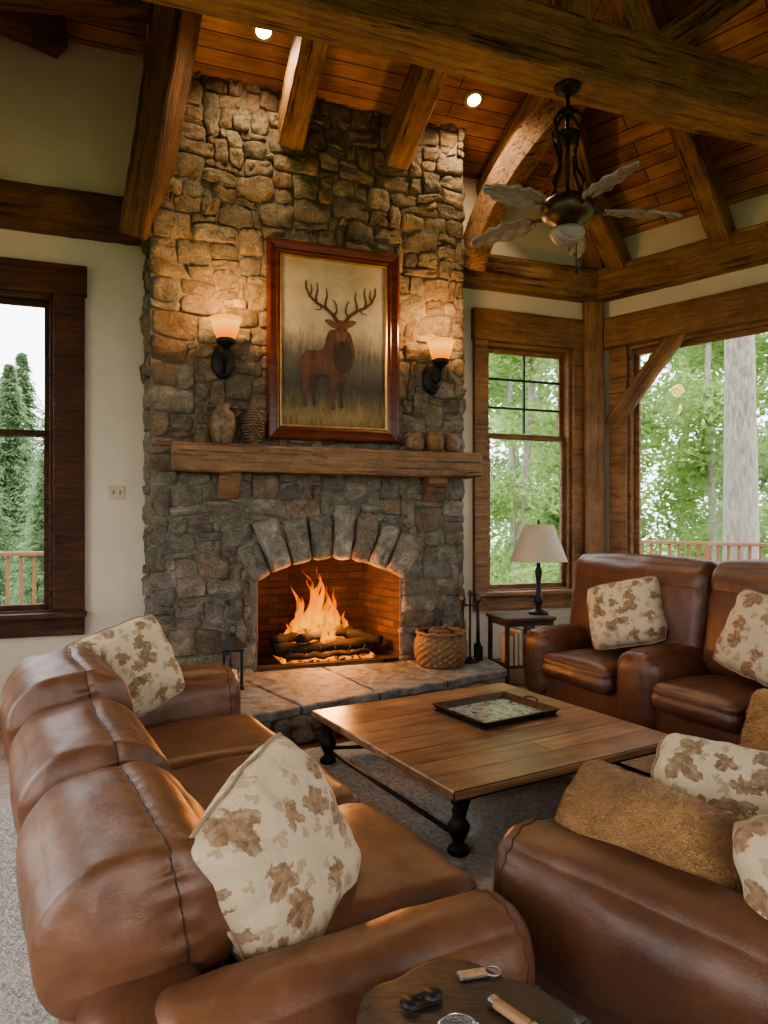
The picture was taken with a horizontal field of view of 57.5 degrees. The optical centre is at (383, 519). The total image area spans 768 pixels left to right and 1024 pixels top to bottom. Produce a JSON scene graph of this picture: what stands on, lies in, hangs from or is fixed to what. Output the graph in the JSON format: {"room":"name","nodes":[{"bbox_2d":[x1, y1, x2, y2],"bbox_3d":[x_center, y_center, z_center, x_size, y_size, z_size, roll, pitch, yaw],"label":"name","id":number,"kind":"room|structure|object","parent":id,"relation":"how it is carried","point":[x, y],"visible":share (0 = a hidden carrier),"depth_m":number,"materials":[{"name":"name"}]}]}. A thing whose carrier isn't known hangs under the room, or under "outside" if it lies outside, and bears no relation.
{"room":"living room","nodes":[
{"label":"living room","id":0,"kind":"room"},
{"bbox_2d":[63,16,146,56],"bbox_3d":[-3.184,-5.360,4.890,2.950,1.604,3.639,0,0,-20],"label":"ceiling","id":1,"kind":"structure","parent":0,"point":[125,37],"depth_m":6.72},
{"bbox_2d":[0,11,67,56],"bbox_3d":[-3.744,-4.349,5.619,0.256,0.572,2.364,0,0,39],"label":"rafter","id":2,"kind":"object","parent":1,"relation":"attached to","point":[44,33],"visible":0.81,"depth_m":6.29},
{"bbox_2d":[0,667,526,803],"bbox_3d":[1.000,1.810,2.600,16.000,0.120,16.000,0,0,-20],"label":"floor","id":3,"kind":"structure","parent":0,"point":[517,674],"depth_m":5.43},
{"bbox_2d":[139,40,481,673],"bbox_3d":[-0.741,-1.402,7.285,3.379,6.305,1.174,0,0,-20],"label":"fireplace","id":4,"kind":"object","parent":3,"relation":"on","point":[230,530],"depth_m":6.88,"materials":[{"name":"stone"}]},
{"bbox_2d":[205,403,239,443],"bbox_3d":[-1.512,-0.897,6.567,0.271,0.377,0.270,0,0,17],"label":"jar","id":5,"kind":"object","parent":4,"relation":"on","point":[222,425],"visible":0.94,"depth_m":6.48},
{"bbox_2d":[209,314,241,378],"bbox_3d":[-1.473,-1.601,6.503,0.300,0.518,0.380,0,0,-20],"label":"wall sconce","id":6,"kind":"object","parent":4,"relation":"attached to","point":[225,326],"visible":1,"depth_m":6.43,"materials":[{"name":"black metal"}]},
{"bbox_2d":[241,407,264,444],"bbox_3d":[-1.248,-0.890,6.660,0.226,0.363,0.223,0,0,0],"label":"pine cone","id":7,"kind":"object","parent":4,"relation":"on","point":[252,425],"visible":0.99,"depth_m":6.60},
{"bbox_2d":[278,37,329,151],"bbox_3d":[-0.445,-4.455,5.632,0.267,1.573,3.094,0,0,-20],"label":"rafter","id":8,"kind":"object","parent":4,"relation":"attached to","point":[307,58],"visible":0.73,"depth_m":6.44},
{"bbox_2d":[273,636,372,656],"bbox_3d":[-0.615,1.309,7.291,1.077,0.167,0.164,0,0,-21],"label":"log","id":9,"kind":"object","parent":4,"relation":"on","point":[282,649],"visible":0.87,"depth_m":7.24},
{"bbox_2d":[269,622,329,646],"bbox_3d":[-0.855,1.187,7.327,0.754,0.192,0.124,0,0,-40],"label":"log","id":10,"kind":"object","parent":9,"relation":"on","point":[291,636],"visible":0.64,"depth_m":7.19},
{"bbox_2d":[285,574,347,643],"bbox_3d":[-0.684,0.894,7.365,0.874,0.791,0.314,0,0,-20],"label":"fire","id":11,"kind":"object","parent":9,"relation":"on","point":[316,601],"visible":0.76,"depth_m":7.38,"materials":[{"name":"orange"}]},
{"bbox_2d":[299,625,355,642],"bbox_3d":[-0.587,1.184,7.331,0.710,0.131,0.115,0,0,-41],"label":"log","id":12,"kind":"object","parent":9,"relation":"on","point":[339,631],"visible":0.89,"depth_m":7.29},
{"bbox_2d":[273,649,374,663],"bbox_3d":[-0.632,1.420,7.363,1.000,0.050,0.420,0,0,-20],"label":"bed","id":13,"kind":"object","parent":4,"relation":"on","point":[281,659],"visible":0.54,"depth_m":7.17,"materials":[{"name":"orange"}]},
{"bbox_2d":[283,648,370,662],"bbox_3d":[-0.575,1.389,7.193,0.921,0.100,0.099,0,0,-20],"label":"log","id":14,"kind":"object","parent":13,"relation":"on","point":[331,654],"visible":1,"depth_m":7.17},
{"bbox_2d":[171,442,481,478],"bbox_3d":[-0.490,-0.574,6.954,3.106,0.265,0.390,0,0,-20],"label":"mantel shelf","id":15,"kind":"object","parent":4,"relation":"attached to","point":[191,459],"depth_m":6.76,"materials":[{"name":"wood"}]},
{"bbox_2d":[266,237,398,443],"bbox_3d":[-0.492,-1.765,7.023,1.370,1.950,0.085,0,0,-20],"label":"framed painting","id":16,"kind":"object","parent":4,"relation":"attached to","point":[342,386],"visible":1,"depth_m":7.02,"materials":[{"name":"brown wood"}]},
{"bbox_2d":[406,432,424,449],"bbox_3d":[0.323,-0.798,7.169,0.195,0.180,0.190,0,0,0],"label":"pot","id":17,"kind":"object","parent":4,"relation":"on","point":[415,441],"visible":0.89,"depth_m":7.10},
{"bbox_2d":[385,65,447,170],"bbox_3d":[0.617,-4.455,6.018,0.267,1.573,3.094,0,0,-20],"label":"rafter","id":18,"kind":"object","parent":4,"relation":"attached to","point":[419,93],"visible":0.63,"depth_m":6.83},
{"bbox_2d":[424,431,444,451],"bbox_3d":[0.521,-0.808,7.241,0.219,0.200,0.213,0,0,0],"label":"pot","id":19,"kind":"object","parent":4,"relation":"on","point":[434,441],"visible":0.87,"depth_m":7.16,"materials":[{"name":"ceramic"}]},
{"bbox_2d":[422,338,454,394],"bbox_3d":[0.571,-1.581,7.247,0.300,0.518,0.380,0,0,-20],"label":"wall sconce","id":20,"kind":"object","parent":4,"relation":"attached to","point":[440,349],"visible":1,"depth_m":7.18,"materials":[{"name":"black metal"}]},
{"bbox_2d":[444,434,459,452],"bbox_3d":[0.709,-0.798,7.309,0.173,0.180,0.169,0,0,0],"label":"pot","id":21,"kind":"object","parent":4,"relation":"on","point":[452,443],"visible":0.85,"depth_m":7.25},
{"bbox_3d":[-0.679,1.308,7.489,1.006,0.179,0.482,0,0,0],"label":"log","id":22,"kind":"object","parent":4,"relation":"on","visible":0},
{"bbox_2d":[318,621,381,645],"bbox_3d":[-0.372,1.206,7.488,0.711,0.278,0.154,0,0,0],"label":"log","id":23,"kind":"object","parent":22,"relation":"on","point":[349,631],"visible":0.65,"depth_m":7.43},
{"bbox_2d":[0,741,655,1023],"bbox_3d":[1.039,1.742,2.288,5.400,0.014,6.850,0,0,-30],"label":"rug","id":24,"kind":"object","parent":3,"relation":"on","point":[489,817],"visible":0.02,"depth_m":3.98,"materials":[{"name":"fabric"}]},
{"bbox_2d":[1,646,532,1023],"bbox_3d":[-0.899,1.235,3.243,1.498,1.005,3.323,0,0,-30],"label":"leather sofa","id":25,"kind":"object","parent":24,"relation":"on","point":[121,920],"visible":0.87,"depth_m":2.10,"materials":[{"name":"brown leather"}]},
{"bbox_2d":[1,646,133,759],"bbox_3d":[-1.705,1.062,3.765,0.605,0.641,0.884,-9,5,-30],"label":"cushion","id":26,"kind":"object","parent":25,"relation":"on","point":[36,683],"depth_m":3.46,"materials":[{"name":"brown leather"}]},
{"bbox_2d":[8,698,170,839],"bbox_3d":[-1.273,1.118,3.024,0.610,0.535,0.867,-9,5,-30],"label":"cushion","id":27,"kind":"object","parent":25,"relation":"on","point":[58,740],"depth_m":2.80,"materials":[{"name":"brown leather"}]},
{"bbox_2d":[63,614,184,718],"bbox_3d":[-1.598,0.939,4.360,0.393,0.650,0.702,0,0,42],"label":"throw pillow","id":28,"kind":"object","parent":25,"relation":"on","point":[137,648],"visible":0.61,"depth_m":4.30,"materials":[{"name":"beige fabric"}]},
{"bbox_2d":[19,762,229,1023],"bbox_3d":[-0.846,1.142,2.285,0.610,0.484,0.898,-9,5,-30],"label":"cushion","id":29,"kind":"object","parent":25,"relation":"on","point":[115,897],"depth_m":1.95,"materials":[{"name":"brown leather"}]},
{"bbox_2d":[144,714,273,769],"bbox_3d":[-1.077,1.379,4.111,0.925,0.308,0.838,0,0,-30],"label":"seat cushion","id":30,"kind":"object","parent":25,"relation":"on","point":[183,739],"depth_m":4.02,"materials":[{"name":"brown leather"}]},
{"bbox_2d":[170,754,359,809],"bbox_3d":[-0.659,1.379,3.392,0.923,0.307,0.838,0,0,-30],"label":"seat cushion","id":31,"kind":"object","parent":25,"relation":"on","point":[204,780],"depth_m":3.36,"materials":[{"name":"brown leather"}]},
{"bbox_2d":[193,732,357,961],"bbox_3d":[-0.345,1.085,2.269,0.408,0.680,0.682,0,0,18],"label":"throw pillow","id":32,"kind":"object","parent":25,"relation":"on","point":[278,852],"visible":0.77,"depth_m":2.12,"materials":[{"name":"beige fabric"}]},
{"bbox_2d":[224,803,473,965],"bbox_3d":[-0.226,1.377,2.646,0.925,0.304,0.884,0,0,-30],"label":"seat cushion","id":33,"kind":"object","parent":25,"relation":"on","point":[396,870],"depth_m":2.49,"materials":[{"name":"brown leather"}]},
{"bbox_2d":[356,960,575,1023],"bbox_3d":[0.179,1.452,1.589,0.549,0.567,0.575,0,0,0],"label":"table","id":34,"kind":"object","parent":24,"relation":"on","point":[381,1004],"visible":0.89,"depth_m":1.71,"materials":[{"name":"brown wood"}]},
{"bbox_2d":[400,987,442,1013],"bbox_3d":[0.090,1.156,1.690,0.118,0.017,0.053,0,0,-28],"label":"sunglasses","id":35,"kind":"object","parent":34,"relation":"on","point":[412,1003],"visible":1,"depth_m":1.68,"materials":[{"name":"black metal"}]},
{"bbox_2d":[437,1013,478,1023],"bbox_3d":[0.170,1.159,1.590,0.100,0.016,0.100,0,0,0],"label":"coaster","id":36,"kind":"object","parent":34,"relation":"on","point":[453,1018],"visible":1,"depth_m":1.62,"materials":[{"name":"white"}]},
{"bbox_2d":[456,964,501,981],"bbox_3d":[0.246,1.161,1.795,0.118,0.008,0.048,0,0,-14],"label":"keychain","id":37,"kind":"object","parent":34,"relation":"on","point":[476,973],"visible":1,"depth_m":1.79},
{"bbox_2d":[487,994,537,1023],"bbox_3d":[0.300,1.155,1.635,0.028,0.023,0.140,0,0,-40],"label":"knife","id":38,"kind":"object","parent":34,"relation":"on","point":[493,1001],"visible":1,"depth_m":1.64,"materials":[{"name":"wood"}]},
{"bbox_2d":[312,682,667,857],"bbox_3d":[0.678,1.554,4.730,1.760,0.361,1.760,0,0,-30],"label":"coffee table","id":39,"kind":"object","parent":24,"relation":"on","point":[461,761],"visible":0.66,"depth_m":4.32,"materials":[{"name":"brown wood"}]},
{"bbox_2d":[431,691,559,729],"bbox_3d":[0.790,1.337,4.980,0.754,0.071,0.590,0,0,-32],"label":"serving tray","id":40,"kind":"object","parent":39,"relation":"on","point":[498,709],"visible":1,"depth_m":4.98,"materials":[{"name":"black metal"}]},
{"bbox_2d":[493,815,767,1023],"bbox_3d":[1.769,1.278,2.996,2.661,0.920,1.442,0,0,-40],"label":"leather sofa","id":41,"kind":"object","parent":24,"relation":"on","point":[618,935],"visible":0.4,"depth_m":2.20,"materials":[{"name":"brown leather"}]},
{"bbox_2d":[552,759,746,895],"bbox_3d":[1.016,1.251,2.576,0.864,0.615,0.565,0,0,42],"label":"throw pillow","id":42,"kind":"object","parent":41,"relation":"on","point":[604,802],"visible":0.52,"depth_m":2.47,"materials":[{"name":"fur"}]},
{"bbox_2d":[651,734,767,819],"bbox_3d":[1.369,1.099,2.740,0.617,0.431,0.430,0,0,32],"label":"throw pillow","id":43,"kind":"object","parent":41,"relation":"on","point":[731,777],"visible":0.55,"depth_m":2.69,"materials":[{"name":"beige fabric"}]},
{"bbox_2d":[732,813,767,918],"bbox_3d":[1.268,1.109,1.999,0.308,0.574,0.554,0,0,-43],"label":"throw pillow","id":44,"kind":"object","parent":41,"relation":"on","point":[749,836],"visible":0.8,"depth_m":2.09,"materials":[{"name":"beige fabric"}]},
{"bbox_2d":[738,688,767,749],"bbox_3d":[2.021,1.053,3.421,0.376,0.410,0.505,0,0,-37],"label":"throw pillow","id":45,"kind":"object","parent":41,"relation":"on","point":[753,733],"visible":0.73,"depth_m":3.48,"materials":[{"name":"fur"}]},
{"bbox_2d":[524,552,767,744],"bbox_3d":[2.582,1.021,5.433,1.243,1.433,3.635,0,0,-26],"label":"leather sofa","id":46,"kind":"object","parent":24,"relation":"on","point":[673,685],"visible":0.81,"depth_m":5.70,"materials":[{"name":"brown leather"}]},
{"bbox_2d":[543,647,623,693],"bbox_3d":[1.956,1.327,6.237,0.820,0.303,0.862,0,0,-26],"label":"seat cushion","id":47,"kind":"object","parent":46,"relation":"on","point":[586,670],"depth_m":6.06,"materials":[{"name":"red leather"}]},
{"bbox_2d":[587,576,667,649],"bbox_3d":[2.125,0.819,6.156,0.730,0.664,0.372,0,0,34],"label":"throw pillow","id":48,"kind":"object","parent":46,"relation":"on","point":[629,612],"visible":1,"depth_m":6.02,"materials":[{"name":"beige fabric"}]},
{"bbox_2d":[570,552,723,651],"bbox_3d":[2.417,0.817,6.472,0.589,1.017,1.621,9,-4,-26],"label":"cushion","id":49,"kind":"object","parent":46,"relation":"on","point":[685,588],"depth_m":5.99,"materials":[{"name":"brown leather"}]},
{"bbox_2d":[651,673,767,735],"bbox_3d":[2.501,1.329,5.121,0.817,0.306,0.776,0,0,-26],"label":"seat cushion","id":50,"kind":"object","parent":46,"relation":"on","point":[716,704],"depth_m":4.97,"materials":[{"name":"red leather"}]},
{"bbox_2d":[703,560,767,680],"bbox_3d":[2.969,0.815,5.341,0.588,1.021,0.944,9,-4,-26],"label":"cushion","id":51,"kind":"object","parent":46,"relation":"on","point":[723,583],"depth_m":5.48,"materials":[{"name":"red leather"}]},
{"bbox_2d":[713,589,767,686],"bbox_3d":[2.718,0.850,4.980,0.378,0.677,0.698,0,0,-36],"label":"throw pillow","id":52,"kind":"object","parent":46,"relation":"on","point":[741,648],"visible":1,"depth_m":4.97,"materials":[{"name":"beige fabric"}]},
{"bbox_2d":[237,655,507,743],"bbox_3d":[-0.246,1.602,6.267,3.398,0.317,1.549,0,0,-22],"label":"hearth","id":53,"kind":"object","parent":3,"relation":"on","point":[284,702],"visible":0.44,"depth_m":6.13,"materials":[{"name":"stone"}]},
{"bbox_2d":[217,625,246,689],"bbox_3d":[-1.300,1.175,6.020,0.236,0.550,0.236,0,0,10],"label":"lantern","id":54,"kind":"object","parent":53,"relation":"on","point":[232,643],"visible":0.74,"depth_m":5.97,"materials":[{"name":"black metal"}]},
{"bbox_2d":[413,626,467,668],"bbox_3d":[0.570,1.270,7.020,0.548,0.351,0.548,0,0,44],"label":"basket","id":55,"kind":"object","parent":53,"relation":"on","point":[431,650],"visible":0.97,"depth_m":6.81,"materials":[{"name":"wicker"}]},
{"bbox_2d":[460,590,482,663],"bbox_3d":[0.880,1.080,7.160,0.248,0.740,0.216,0,0,2],"label":"fireplace tool set","id":56,"kind":"object","parent":53,"relation":"on","point":[478,649],"visible":0.83,"depth_m":7.08,"materials":[{"name":"black metal"}]},
{"bbox_2d":[486,611,556,684],"bbox_3d":[1.485,1.391,7.620,0.600,0.718,0.500,0,0,-16],"label":"side table","id":57,"kind":"object","parent":3,"relation":"on","point":[506,619],"visible":0.63,"depth_m":7.43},
{"bbox_2d":[501,633,512,665],"bbox_3d":[1.315,1.381,7.487,0.045,0.312,0.222,0,0,-16],"label":"book","id":58,"kind":"object","parent":57,"relation":"on","point":[502,634],"visible":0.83,"depth_m":7.49,"materials":[{"name":"beige paper"}]},
{"bbox_2d":[490,658,523,668],"bbox_3d":[1.485,1.550,7.620,0.540,0.025,0.440,0,0,-16],"label":"shelf","id":59,"kind":"object","parent":57,"relation":"attached to","point":[497,660],"depth_m":7.40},
{"bbox_2d":[510,627,522,664],"bbox_3d":[1.421,1.351,7.517,0.045,0.372,0.222,0,0,-16],"label":"book","id":60,"kind":"object","parent":57,"relation":"on","point":[519,631],"visible":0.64,"depth_m":7.42,"materials":[{"name":"beige paper"}]},
{"bbox_2d":[510,519,567,614],"bbox_3d":[1.700,0.509,7.700,0.630,1.045,0.630,0,0,0],"label":"table lamp","id":61,"kind":"object","parent":57,"relation":"on","point":[538,544],"visible":1,"depth_m":7.52,"materials":[{"name":"black metal"}]},
{"bbox_2d":[582,301,604,554],"bbox_3d":[2.593,-0.474,8.726,0.254,4.452,0.262,0,0,0],"label":"post","id":62,"kind":"object","parent":3,"relation":"on","point":[592,311],"visible":0.51,"depth_m":8.61,"materials":[{"name":"wood"}]},
{"bbox_2d":[0,36,583,706],"bbox_3d":[-1.223,-2.250,7.508,8.226,8.000,0.220,0,0,-20],"label":"wall","id":63,"kind":"structure","parent":0,"point":[67,119],"depth_m":6.84,"materials":[{"name":"beige paint"}]},
{"bbox_2d":[0,257,86,638],"bbox_3d":[-3.791,-0.665,6.484,1.920,3.530,0.330,0,0,-20],"label":"window","id":64,"kind":"structure","parent":63,"relation":"in","point":[60,289],"depth_m":6.67,"materials":[{"name":"brown wood"}]},
{"bbox_2d":[0,179,142,246],"bbox_3d":[-3.625,-2.920,6.444,2.784,0.412,0.218,0,0,-20],"label":"beam","id":65,"kind":"structure","parent":63,"relation":"attached to","point":[27,207],"depth_m":6.57,"materials":[{"name":"wood"}]},
{"bbox_2d":[471,307,583,611],"bbox_3d":[1.786,-0.700,8.514,1.650,3.540,0.330,0,0,-20],"label":"window","id":66,"kind":"structure","parent":63,"relation":"in","point":[493,331],"depth_m":8.49,"materials":[{"name":"brown wood"}]},
{"bbox_2d":[463,255,596,302],"bbox_3d":[1.695,-2.900,8.380,2.202,0.392,0.217,0,0,-20],"label":"beam","id":67,"kind":"structure","parent":63,"relation":"attached to","point":[502,274],"depth_m":8.32,"materials":[{"name":"wood"}]},
{"bbox_2d":[463,100,586,271],"bbox_3d":[1.486,-3.643,7.333,0.331,1.708,1.917,0,0,-41],"label":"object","id":68,"kind":"structure","parent":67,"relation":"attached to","point":[532,139],"depth_m":7.31,"materials":[{"name":"wood"}]},
{"bbox_2d":[147,3,554,191],"bbox_3d":[2.666,-4.760,7.019,9.500,1.604,3.639,0,0,-20],"label":"ceiling","id":69,"kind":"structure","parent":0,"point":[358,80],"depth_m":6.94,"materials":[{"name":"wood"}]},
{"bbox_2d":[0,0,151,22],"bbox_3d":[-3.102,-4.301,5.646,2.337,0.551,0.236,0,0,-18],"label":"rafter","id":70,"kind":"object","parent":69,"relation":"attached to","point":[139,11],"visible":0.96,"depth_m":5.83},
{"bbox_2d":[120,3,201,239],"bbox_3d":[-1.961,-3.763,6.231,0.428,2.346,1.375,0,0,-41],"label":"ceiling beam","id":71,"kind":"structure","parent":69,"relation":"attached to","point":[173,37],"depth_m":6.18,"materials":[{"name":"wood"}]},
{"bbox_2d":[252,26,274,41],"bbox_3d":[-1.088,-4.426,6.326,0.208,0.090,0.192,0,0,-13],"label":"recessed light","id":72,"kind":"object","parent":69,"relation":"in","point":[262,35],"visible":0.67,"depth_m":6.36,"materials":[{"name":"plastic"}]},
{"bbox_2d":[464,90,483,108],"bbox_3d":[0.932,-4.353,7.246,0.208,0.090,0.192,0,0,-13],"label":"recessed light","id":73,"kind":"object","parent":69,"relation":"in","point":[473,99],"visible":1,"depth_m":7.24,"materials":[{"name":"plastic"}]},
{"bbox_2d":[476,0,610,197],"bbox_3d":[1.785,-4.485,6.666,0.268,1.746,3.508,0,0,-20],"label":"rafter","id":74,"kind":"object","parent":69,"relation":"attached to","point":[533,103],"visible":0.23,"depth_m":7.28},
{"bbox_2d":[535,0,603,268],"bbox_3d":[1.824,-4.225,6.987,0.260,2.288,4.047,0,0,25],"label":"beam","id":75,"kind":"structure","parent":69,"relation":"attached to","point":[591,259],"depth_m":7.61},
{"bbox_2d":[524,92,630,272],"bbox_3d":[1.702,-4.388,7.376,3.542,2.909,0.239,0,0,-44],"label":"rafter","id":76,"kind":"object","parent":69,"relation":"attached to","point":[609,242],"visible":0.3,"depth_m":8.19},
{"bbox_2d":[643,0,735,244],"bbox_3d":[2.536,-4.388,6.513,3.542,2.909,0.239,0,0,-44],"label":"rafter","id":77,"kind":"object","parent":69,"relation":"attached to","point":[698,168],"visible":0.55,"depth_m":7.16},
{"bbox_2d":[542,0,767,237],"bbox_3d":[4.240,-4.710,4.894,3.420,2.600,9.000,0,0,-44],"label":"ceiling","id":78,"kind":"structure","parent":0,"point":[614,141],"depth_m":7.52,"materials":[{"name":"wood"}]},
{"bbox_3d":[3.405,-4.390,5.616,0.240,0.274,4.362,0,-39,46],"label":"rafter","id":79,"kind":"object","parent":78,"relation":"attached to","visible":0},
{"bbox_2d":[142,0,767,149],"bbox_3d":[0.738,-3.430,4.965,7.013,0.446,0.381,0,0,-20],"label":"tie beam","id":80,"kind":"structure","parent":79,"relation":"attached to","point":[529,46],"depth_m":4.98,"materials":[{"name":"wood"}]},
{"bbox_2d":[553,0,591,17],"bbox_3d":[1.392,-4.534,5.148,0.254,1.840,0.257,0,0,0],"label":"post","id":81,"kind":"object","parent":80,"relation":"on","point":[584,7],"visible":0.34,"depth_m":5.04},
{"bbox_2d":[470,78,681,274],"bbox_3d":[1.387,-2.515,5.133,1.583,1.410,1.536,0,0,-12],"label":"ceiling fan","id":82,"kind":"object","parent":80,"relation":"hanging from","point":[566,211],"visible":1,"depth_m":5.11,"materials":[{"name":"black metal"}]},
{"bbox_2d":[603,0,654,35],"bbox_3d":[1.747,-4.134,5.329,0.703,1.124,0.190,0,0,-20],"label":"brace","id":83,"kind":"object","parent":80,"relation":"attached to","point":[632,14],"visible":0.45,"depth_m":5.31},
{"bbox_2d":[655,0,756,46],"bbox_3d":[2.876,-4.288,5.748,1.772,1.490,0.216,0,0,-20],"label":"brace","id":84,"kind":"object","parent":80,"relation":"attached to","point":[705,18],"visible":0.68,"depth_m":5.51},
{"bbox_2d":[604,194,767,551],"bbox_3d":[4.844,-2.250,6.729,0.220,8.000,6.000,0,0,-44],"label":"wall","id":85,"kind":"structure","parent":0,"point":[753,211],"depth_m":8.10,"materials":[{"name":"beige paint"}]},
{"bbox_2d":[605,334,686,428],"bbox_3d":[3.125,-1.698,8.320,0.123,1.212,1.050,0,0,-43],"label":"knee brace","id":86,"kind":"object","parent":85,"relation":"attached to","point":[666,349],"visible":0.85,"depth_m":8.29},
{"bbox_2d":[594,222,767,302],"bbox_3d":[4.697,-2.900,6.625,0.220,0.395,6.059,0,0,-44],"label":"beam","id":87,"kind":"structure","parent":85,"relation":"attached to","point":[747,247],"depth_m":7.85,"materials":[{"name":"wood"}]},
{"bbox_2d":[604,282,767,553],"bbox_3d":[4.015,-0.700,7.458,0.340,3.540,3.440,0,0,-44],"label":"window","id":88,"kind":"structure","parent":85,"relation":"in","point":[740,312],"depth_m":8.42,"materials":[{"name":"brown wood"}]},
{"label":"outside","id":89,"kind":"structure","parent":0,"visible":0},
{"bbox_3d":[-3.420,1.550,8.242,14.000,0.120,2.600,0,0,-20],"label":"deck","id":90,"kind":"object","parent":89,"visible":0},
{"bbox_2d":[0,551,43,604],"bbox_3d":[-4.789,0.948,8.861,6.950,1.085,0.121,0,0,-20],"label":"deck railing","id":91,"kind":"object","parent":90,"relation":"on","point":[33,554],"visible":0.05,"depth_m":8.90,"materials":[{"name":"brown wood"}]},
{"bbox_3d":[6.543,1.560,7.259,2.900,0.120,9.000,0,0,-44],"label":"deck","id":92,"kind":"object","parent":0,"visible":0},
{"bbox_2d":[641,540,767,561],"bbox_3d":[6.627,0.877,9.044,0.120,1.085,7.850,0,0,-44],"label":"deck railing","id":93,"kind":"object","parent":92,"relation":"on","point":[707,550],"visible":0.32,"depth_m":10.71,"materials":[{"name":"brown wood"}]},
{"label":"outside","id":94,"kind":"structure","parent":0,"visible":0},
{"bbox_2d":[490,541,767,582],"bbox_3d":[0.000,3.450,30.000,160.000,0.200,160.000,0,0,0],"label":"ground","id":95,"kind":"structure","parent":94,"point":[492,542],"depth_m":82.28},
{"bbox_2d":[0,466,25,604],"bbox_3d":[-9.957,0.580,17.456,2.816,5.785,2.887,0,0,6],"label":"conifer tree","id":96,"kind":"object","parent":95,"relation":"on","point":[2,567],"visible":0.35,"depth_m":17.64,"materials":[{"name":"green plant"}]},
{"bbox_2d":[0,363,37,603],"bbox_3d":[-11.531,-0.638,21.418,4.156,8.327,4.053,0,0,-19],"label":"conifer tree","id":97,"kind":"object","parent":95,"relation":"on","point":[9,391],"visible":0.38,"depth_m":21.35,"materials":[{"name":"green plant"}]},
{"bbox_2d":[0,457,43,604],"bbox_3d":[-7.432,1.041,15.239,2.346,4.821,2.406,0,0,11],"label":"conifer tree","id":98,"kind":"object","parent":95,"relation":"on","point":[38,494],"visible":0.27,"depth_m":15.00,"materials":[{"name":"green plant"}]},
{"bbox_2d":[0,409,43,603],"bbox_3d":[-9.050,-0.008,19.055,3.413,7.012,3.499,0,0,8],"label":"conifer tree","id":99,"kind":"object","parent":95,"relation":"on","point":[33,470],"visible":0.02,"depth_m":18.68,"materials":[{"name":"green plant"}]},
{"bbox_2d":[5,352,43,594],"bbox_3d":[-15.100,-1.687,29.049,5.119,10.518,5.249,0,0,-13],"label":"conifer tree","id":100,"kind":"object","parent":95,"relation":"on","point":[21,358],"visible":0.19,"depth_m":28.90,"materials":[{"name":"green plant"}]},
{"bbox_2d":[489,353,558,584],"bbox_3d":[3.385,-1.397,15.698,5.342,9.998,4.645,0,0,-18],"label":"leafy tree","id":101,"kind":"object","parent":95,"relation":"on","point":[517,576],"visible":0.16,"depth_m":15.68,"materials":[{"name":"green plant"}]},
{"bbox_2d":[489,354,558,583],"bbox_3d":[4.174,-2.331,23.067,5.607,11.362,5.620,0,0,-23],"label":"leafy tree","id":102,"kind":"object","parent":95,"relation":"on","point":[511,460],"visible":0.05,"depth_m":22.83,"materials":[{"name":"green plant"}]},
{"bbox_2d":[489,358,558,579],"bbox_3d":[6.547,-4.832,30.449,7.360,16.363,8.171,0,0,32],"label":"leafy tree","id":103,"kind":"object","parent":95,"relation":"on","point":[514,384],"visible":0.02,"depth_m":29.39,"materials":[{"name":"green plant"}]},
{"bbox_2d":[489,360,642,569],"bbox_3d":[8.561,-5.645,37.904,8.878,17.990,8.898,0,0,-35],"label":"leafy tree","id":104,"kind":"object","parent":95,"relation":"on","point":[542,376],"visible":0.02,"depth_m":37.24,"materials":[{"name":"green plant"}]},
{"bbox_2d":[502,359,655,582],"bbox_3d":[5.177,-1.384,18.445,4.673,9.469,4.683,0,0,20],"label":"leafy tree","id":105,"kind":"object","parent":95,"relation":"on","point":[548,515],"visible":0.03,"depth_m":17.82,"materials":[{"name":"green plant"}]},
{"bbox_2d":[525,358,684,573],"bbox_3d":[6.570,-2.786,23.702,6.128,12.272,5.520,0,0,-21],"label":"leafy tree","id":106,"kind":"object","parent":95,"relation":"on","point":[643,437],"visible":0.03,"depth_m":22.33,"materials":[{"name":"green plant"}]},
{"bbox_2d":[535,353,715,553],"bbox_3d":[10.528,-4.646,31.277,7.824,16.839,8.997,0,0,-14],"label":"leafy tree","id":107,"kind":"object","parent":95,"relation":"on","point":[667,375],"visible":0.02,"depth_m":28.98,"materials":[{"name":"green plant"}]},
{"bbox_2d":[641,354,723,555],"bbox_3d":[15.317,-6.366,38.167,9.703,19.431,8.740,0,0,25],"label":"leafy tree","id":108,"kind":"object","parent":95,"relation":"on","point":[644,501],"visible":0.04,"depth_m":36.90,"materials":[{"name":"green plant"}]},
{"bbox_2d":[641,342,767,561],"bbox_3d":[10.983,-2.647,22.053,6.748,12.629,5.868,0,0,16],"label":"leafy tree","id":109,"kind":"object","parent":95,"relation":"on","point":[672,488],"visible":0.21,"depth_m":22.70,"materials":[{"name":"green plant"}]},
{"bbox_2d":[642,333,767,560],"bbox_3d":[8.735,-1.764,18.628,4.600,10.227,5.107,0,0,-6],"label":"leafy tree","id":110,"kind":"object","parent":95,"relation":"on","point":[706,435],"visible":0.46,"depth_m":17.82,"materials":[{"name":"green plant"}]},
{"bbox_2d":[647,341,767,557],"bbox_3d":[15.057,-4.225,29.078,7.476,15.150,7.494,0,0,34],"label":"leafy tree","id":111,"kind":"object","parent":95,"relation":"on","point":[764,480],"visible":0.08,"depth_m":29.05,"materials":[{"name":"green plant"}]},
{"bbox_2d":[722,335,758,562],"bbox_3d":[6.553,-3.750,12.900,0.685,14.000,0.680,0,0,0],"label":"trunk","id":112,"kind":"object","parent":95,"relation":"on","point":[740,475],"visible":0.27,"depth_m":12.68,"materials":[{"name":"grey plant"}]},
{"bbox_2d":[757,424,767,524],"bbox_3d":[11.375,-1.397,16.869,5.342,9.998,4.645,0,0,34],"label":"leafy tree","id":113,"kind":"object","parent":95,"relation":"on","point":[764,430],"visible":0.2,"depth_m":17.45,"materials":[{"name":"green plant"}]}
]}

